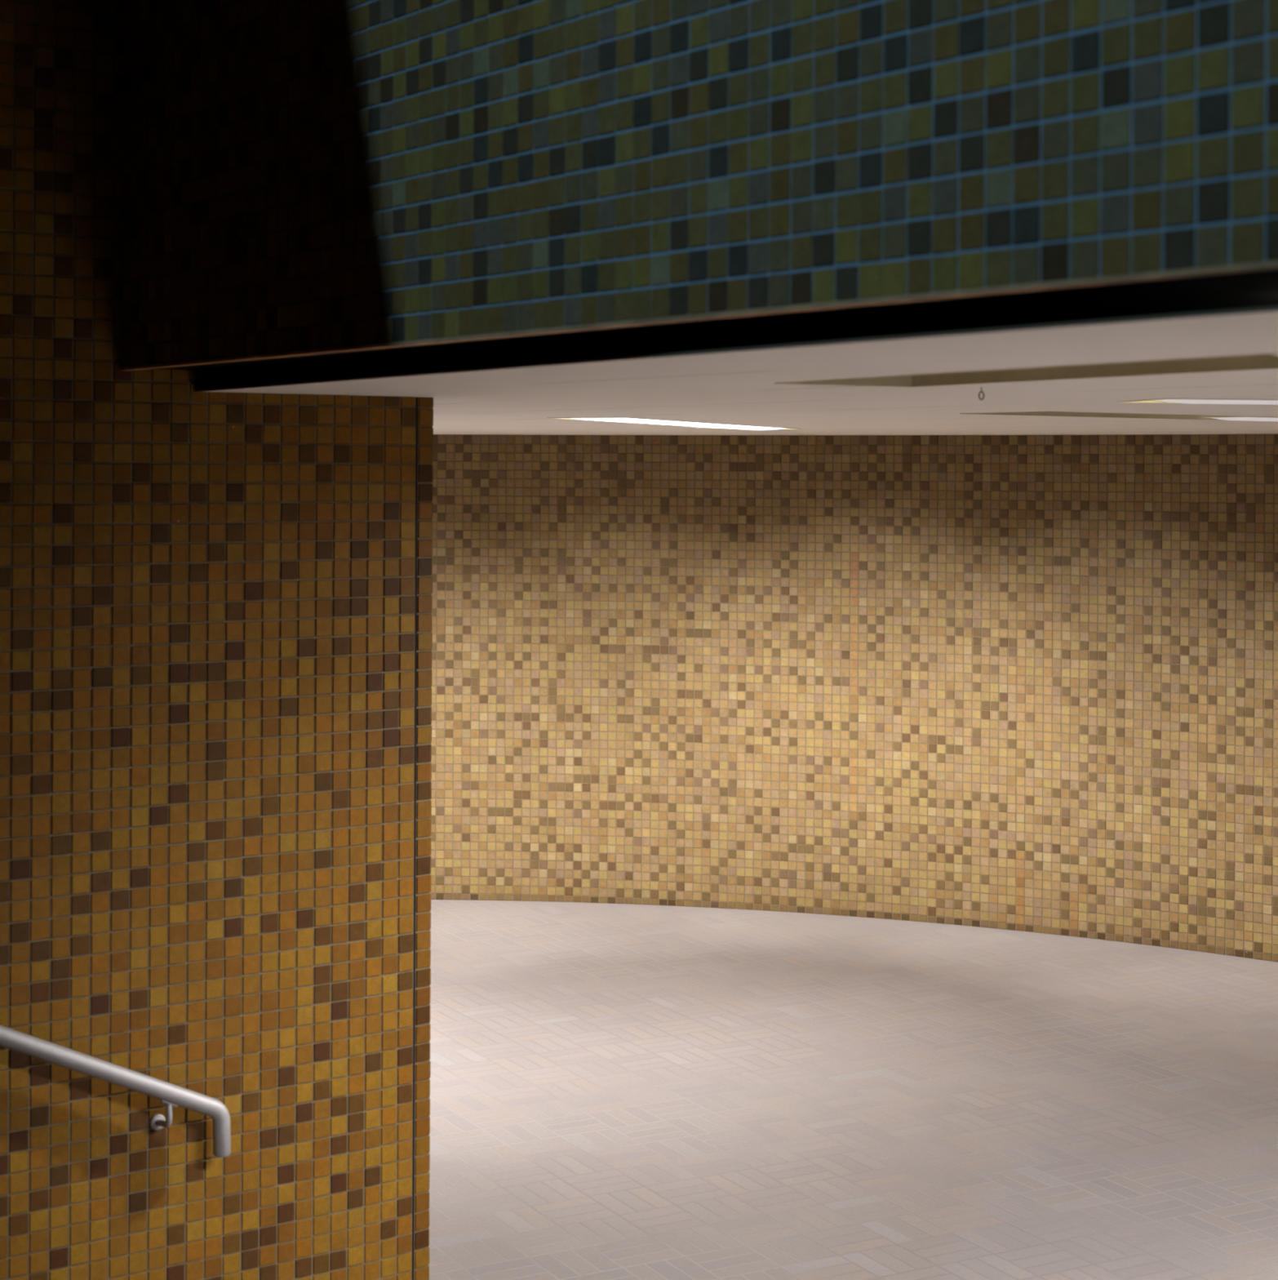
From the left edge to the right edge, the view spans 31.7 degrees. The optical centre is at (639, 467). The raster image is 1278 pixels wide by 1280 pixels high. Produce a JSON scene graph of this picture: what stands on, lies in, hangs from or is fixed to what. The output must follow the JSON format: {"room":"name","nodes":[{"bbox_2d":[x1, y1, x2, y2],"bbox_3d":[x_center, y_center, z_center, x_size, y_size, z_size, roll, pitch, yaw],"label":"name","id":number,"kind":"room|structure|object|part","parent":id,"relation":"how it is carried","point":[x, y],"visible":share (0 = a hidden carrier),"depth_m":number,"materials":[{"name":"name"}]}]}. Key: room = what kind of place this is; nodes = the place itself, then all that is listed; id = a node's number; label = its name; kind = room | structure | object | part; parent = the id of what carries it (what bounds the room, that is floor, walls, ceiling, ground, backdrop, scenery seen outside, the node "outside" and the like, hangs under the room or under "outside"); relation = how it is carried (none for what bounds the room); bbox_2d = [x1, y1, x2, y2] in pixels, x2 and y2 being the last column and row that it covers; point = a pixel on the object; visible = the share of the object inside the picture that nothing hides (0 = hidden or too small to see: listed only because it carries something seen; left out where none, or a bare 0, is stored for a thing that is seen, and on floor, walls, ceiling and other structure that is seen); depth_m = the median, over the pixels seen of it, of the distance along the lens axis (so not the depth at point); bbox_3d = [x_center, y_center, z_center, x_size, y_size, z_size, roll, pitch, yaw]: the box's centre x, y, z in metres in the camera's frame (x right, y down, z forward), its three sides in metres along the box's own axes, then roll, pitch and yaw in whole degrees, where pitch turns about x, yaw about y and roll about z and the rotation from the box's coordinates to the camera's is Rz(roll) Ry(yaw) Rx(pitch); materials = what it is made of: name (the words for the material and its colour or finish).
{"room":"subway station stairwell","nodes":[
{"label":"subway station stairwell","id":0,"kind":"room"},
{"bbox_2d":[0,0,433,1279],"bbox_3d":[-2.564,0.314,4.908,4.610,4.362,0.430,0,0,-34],"label":"wall","id":1,"kind":"structure","parent":0,"point":[216,607],"depth_m":5.62,"materials":[{"name":"tile"}]},
{"bbox_2d":[0,1025,231,1157],"bbox_3d":[-2.245,0.956,4.812,2.933,1.504,0.100,0,0,-34],"label":"handrail","id":2,"kind":"object","parent":1,"relation":"attached to","point":[171,1095],"visible":1,"depth_m":5.46,"materials":[{"name":"metal"}]},
{"bbox_3d":[-1.194,1.623,5.583,0.040,0.040,0.008,0,0,-34],"label":"wall plate","id":3,"kind":"part","parent":2,"relation":"part of","materials":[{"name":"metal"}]},
{"bbox_2d":[122,0,1277,367],"bbox_3d":[0.447,-1.254,3.001,0.005,2.036,6.629,0,0,-34],"label":"wall","id":4,"kind":"structure","parent":0,"point":[300,175],"depth_m":3.62,"materials":[{"name":"green tile"}]},
{"bbox_2d":[120,260,1277,370],"bbox_3d":[0.524,-0.233,2.894,0.029,0.008,6.500,0,0,-34],"label":"trim","id":5,"kind":"structure","parent":4,"relation":"attached to","point":[1265,265],"depth_m":3.30,"materials":[{"name":"black metal"}]},
{"bbox_2d":[157,269,1277,377],"bbox_3d":[0.839,-0.220,3.107,0.729,0.069,6.500,0,0,-34],"label":"trim","id":6,"kind":"structure","parent":4,"relation":"attached to","point":[1258,289],"depth_m":3.77,"materials":[{"name":"black paint"}]},
{"bbox_2d":[195,306,1277,391],"bbox_3d":[0.545,-0.184,2.913,0.006,0.005,6.600,0,0,-31],"label":"trim","id":7,"kind":"structure","parent":4,"relation":"attached to","point":[1275,308],"depth_m":3.33,"materials":[{"name":"metal"}]},
{"bbox_2d":[204,311,1277,435],"bbox_3d":[0.901,-0.181,6.050,14.200,0.001,15.300,0,0,0],"label":"ceiling","id":8,"kind":"structure","parent":0,"point":[731,388],"depth_m":5.38,"materials":[{"name":"white paint"}]},
{"bbox_2d":[549,417,802,430],"bbox_3d":[0.211,-0.225,9.521,0.326,0.097,2.396,0,0,20],"label":"ceiling light","id":9,"kind":"object","parent":8,"relation":"attached to","point":[620,420],"visible":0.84,"depth_m":9.18,"materials":[{"name":"white plastic"}]},
{"bbox_2d":[978,386,984,399],"bbox_3d":[0.776,-0.167,5.100,0.012,0.029,0.012,0,0,34],"label":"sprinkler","id":10,"kind":"object","parent":8,"relation":"attached to","point":[981,391],"visible":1,"depth_m":5.10,"materials":[{"name":"metal"}]},
{"bbox_2d":[774,352,1277,386],"bbox_3d":[1.058,-0.221,3.840,0.366,0.097,2.566,0,0,-28],"label":"ceiling recess","id":11,"kind":"object","parent":8,"relation":"attached to","point":[1263,361],"visible":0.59,"depth_m":4.50,"materials":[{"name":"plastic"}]},
{"bbox_2d":[960,411,1277,422],"bbox_3d":[2.224,-0.215,8.087,2.566,0.097,0.396,0,0,-36],"label":"ceiling light","id":12,"kind":"object","parent":8,"relation":"attached to","point":[1023,413],"visible":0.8,"depth_m":7.91,"materials":[{"name":"white plastic"}]},
{"bbox_2d":[1213,417,1277,422],"bbox_3d":[2.686,-0.171,8.421,1.330,0.012,0.350,0,0,-36],"label":"diffuser","id":13,"kind":"object","parent":12,"relation":"attached to","point":[1244,419],"depth_m":8.07,"materials":[{"name":"white"}]},
{"bbox_2d":[1117,398,1277,404],"bbox_3d":[2.599,-0.214,6.200,2.566,0.097,0.326,0,0,-9],"label":"ceiling light","id":14,"kind":"object","parent":8,"relation":"attached to","point":[1190,401],"visible":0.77,"depth_m":5.97,"materials":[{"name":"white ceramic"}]},
{"bbox_2d":[1150,399,1277,404],"bbox_3d":[2.603,-0.171,6.201,2.460,0.012,0.280,0,0,-9],"label":"diffuser","id":15,"kind":"object","parent":14,"relation":"attached to","point":[1261,402],"depth_m":5.97,"materials":[{"name":"white"}]},
{"bbox_2d":[429,899,1277,1279],"bbox_3d":[-0.011,2.506,4.900,18.000,0.001,17.800,0,0,0],"label":"floor","id":16,"kind":"structure","parent":0,"point":[619,1091],"depth_m":8.87,"materials":[{"name":"grey tile"}]},
{"bbox_2d":[431,434,1277,962],"bbox_3d":[1.016,1.165,9.287,14.726,2.691,6.162,0,0,32],"label":"wall","id":17,"kind":"structure","parent":0,"point":[1029,683],"depth_m":12.57,"materials":[{"name":"tile"}]}
]}

